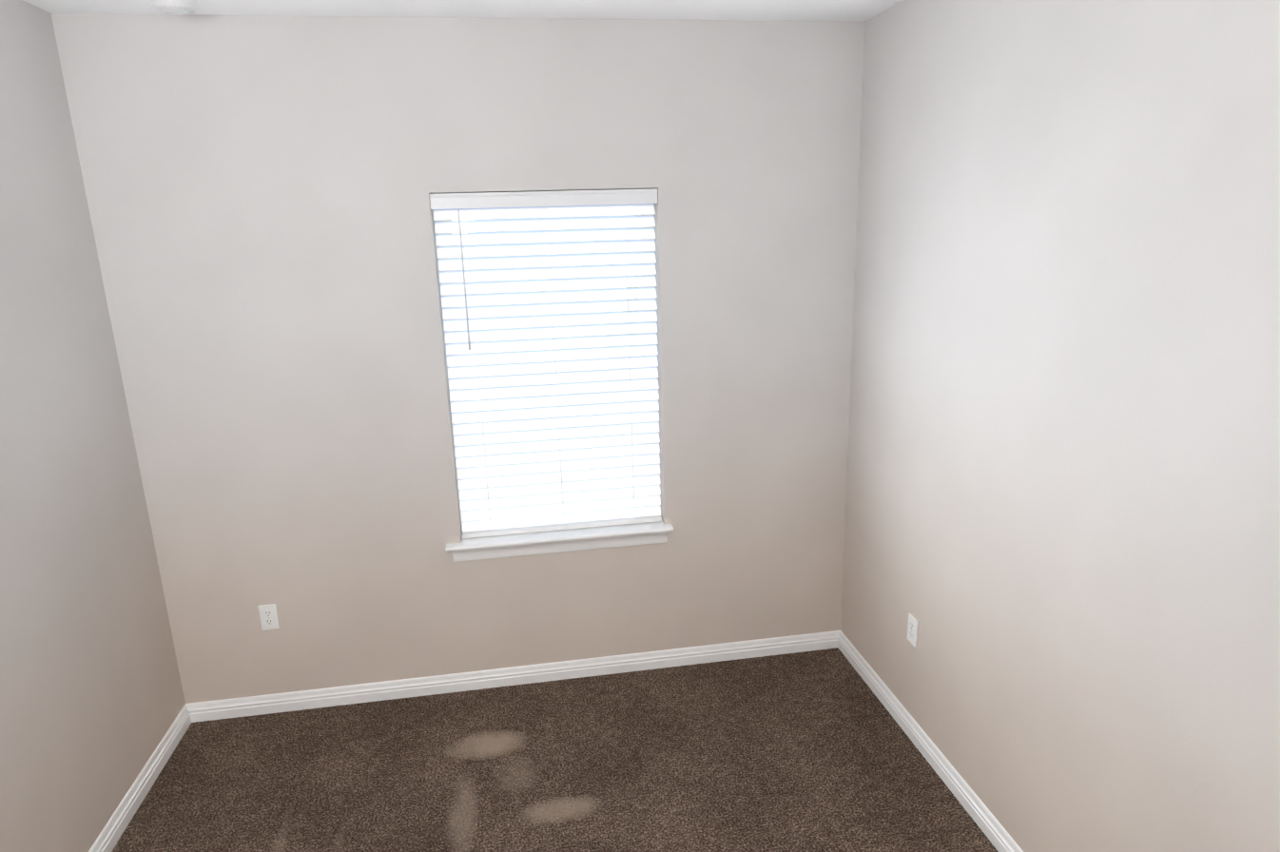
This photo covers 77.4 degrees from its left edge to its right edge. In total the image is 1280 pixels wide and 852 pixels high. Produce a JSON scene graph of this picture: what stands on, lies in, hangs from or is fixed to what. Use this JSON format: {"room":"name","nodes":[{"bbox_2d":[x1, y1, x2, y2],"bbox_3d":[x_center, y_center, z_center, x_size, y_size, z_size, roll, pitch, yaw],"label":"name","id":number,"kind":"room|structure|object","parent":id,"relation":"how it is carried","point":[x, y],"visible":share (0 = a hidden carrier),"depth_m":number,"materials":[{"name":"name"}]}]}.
{"room":"empty bedroom","nodes":[
{"label":"empty bedroom","id":0,"kind":"room"},
{"bbox_2d":[0,0,185,851],"bbox_3d":[-1.721,0.410,1.185,0.170,2.980,3.870,-4,15,-9],"label":"wall","id":1,"kind":"structure","parent":0,"point":[92,703],"depth_m":2.59,"materials":[{"name":"beige paint"}]},
{"bbox_2d":[88,704,191,851],"bbox_3d":[-1.607,1.667,1.617,0.016,0.083,3.700,-4,15,-9],"label":"baseboard","id":2,"kind":"structure","parent":1,"relation":"attached to","point":[116,824],"depth_m":2.93,"materials":[{"name":"white wood"}]},
{"bbox_2d":[50,13,865,703],"bbox_3d":[-0.530,-0.191,3.350,3.260,2.980,0.170,-4,15,-9],"label":"wall","id":3,"kind":"structure","parent":0,"point":[260,188],"depth_m":3.17,"materials":[{"name":"beige paint"}]},
{"bbox_2d":[258,603,279,630],"bbox_3d":[-1.551,0.800,3.337,0.070,0.114,0.007,-4,15,-9],"label":"electrical outlet","id":4,"kind":"object","parent":3,"relation":"attached to","point":[268,617],"visible":1,"depth_m":3.33,"materials":[{"name":"white plastic"}]},
{"bbox_2d":[185,630,839,722],"bbox_3d":[-0.478,1.117,3.598,2.920,0.083,0.016,-4,15,-9],"label":"baseboard","id":5,"kind":"structure","parent":3,"relation":"attached to","point":[252,706],"depth_m":3.57,"materials":[{"name":"white wood"}]},
{"bbox_2d":[432,203,656,531],"bbox_3d":[-0.368,-0.258,3.410,0.886,1.430,0.067,-4,15,-9],"label":"window","id":6,"kind":"structure","parent":3,"relation":"in","point":[527,292],"depth_m":3.31,"materials":[{"name":"white plastic"}]},
{"bbox_2d":[429,188,661,538],"bbox_3d":[-0.354,-0.237,3.327,0.882,1.423,0.088,-4,15,-9],"label":"window blind","id":7,"kind":"object","parent":6,"relation":"attached to","point":[549,448],"visible":0.94,"depth_m":3.33,"materials":[{"name":"white plastic"}]},
{"bbox_2d":[457,208,470,349],"bbox_3d":[-0.698,-0.577,3.169,0.008,0.556,0.016,-4,15,-9],"label":"blind wand","id":8,"kind":"object","parent":7,"relation":"hanging from","point":[469,342],"visible":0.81,"depth_m":3.16,"materials":[{"name":"grey plastic"}]},
{"bbox_2d":[445,520,673,562],"bbox_3d":[-0.345,0.501,3.497,0.975,0.082,0.144,-4,15,-9],"label":"window sill","id":9,"kind":"structure","parent":3,"relation":"attached to","point":[549,542],"depth_m":3.45,"materials":[{"name":"white wood"}]},
{"bbox_2d":[22,0,903,20],"bbox_3d":[-0.251,-1.098,1.139,3.260,0.120,4.040,-4,15,-9],"label":"ceiling","id":10,"kind":"structure","parent":0,"point":[789,9],"depth_m":2.81,"materials":[{"name":"white paint"}]},
{"bbox_2d":[150,0,198,14],"bbox_3d":[-1.497,-1.355,2.570,0.140,0.040,0.140,-4,15,-9],"label":"smoke detector","id":11,"kind":"object","parent":10,"relation":"attached to","point":[181,7],"visible":1,"depth_m":2.54,"materials":[{"name":"white plastic"}]},
{"bbox_2d":[111,647,998,851],"bbox_3d":[-0.173,1.667,1.864,3.260,0.120,4.040,-4,15,-9],"label":"floor","id":12,"kind":"structure","parent":0,"point":[812,751],"depth_m":3.01,"materials":[{"name":"carpet"}]},
{"bbox_2d":[840,0,1279,851],"bbox_3d":[1.326,0.201,1.656,0.170,2.980,3.870,-4,15,-9],"label":"wall","id":13,"kind":"structure","parent":0,"point":[1061,534],"depth_m":2.11,"materials":[{"name":"beige paint"}]},
{"bbox_2d":[907,613,918,647],"bbox_3d":[1.054,0.792,3.093,0.007,0.114,0.070,-4,15,-9],"label":"electrical outlet","id":14,"kind":"object","parent":13,"relation":"attached to","point":[912,630],"visible":1,"depth_m":3.08,"materials":[{"name":"white plastic"}]},
{"bbox_2d":[837,630,1023,851],"bbox_3d":[1.256,1.471,2.059,0.016,0.083,3.700,-4,15,-9],"label":"baseboard","id":15,"kind":"structure","parent":13,"relation":"attached to","point":[989,824],"depth_m":2.98,"materials":[{"name":"white wood"}]},
{"label":"outside","id":16,"kind":"structure","parent":0,"visible":0},
{"bbox_3d":[-2.743,-4.133,25.519,60.000,0.150,44.810,-4,15,-9],"label":"ground","id":17,"kind":"structure","parent":16,"visible":0},
{"bbox_2d":[451,204,637,377],"bbox_3d":[-1.320,-4.095,9.752,16.800,7.990,4.620,-4,15,-9],"label":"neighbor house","id":18,"kind":"structure","parent":17,"relation":"on","point":[543,267],"depth_m":8.64,"materials":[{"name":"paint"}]},
{"bbox_2d":[606,275,644,368],"bbox_3d":[0.053,-0.624,7.998,0.872,1.830,0.670,-4,15,-9],"label":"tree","id":19,"kind":"object","parent":17,"relation":"on","point":[627,322],"depth_m":7.74,"materials":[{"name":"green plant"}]}
]}

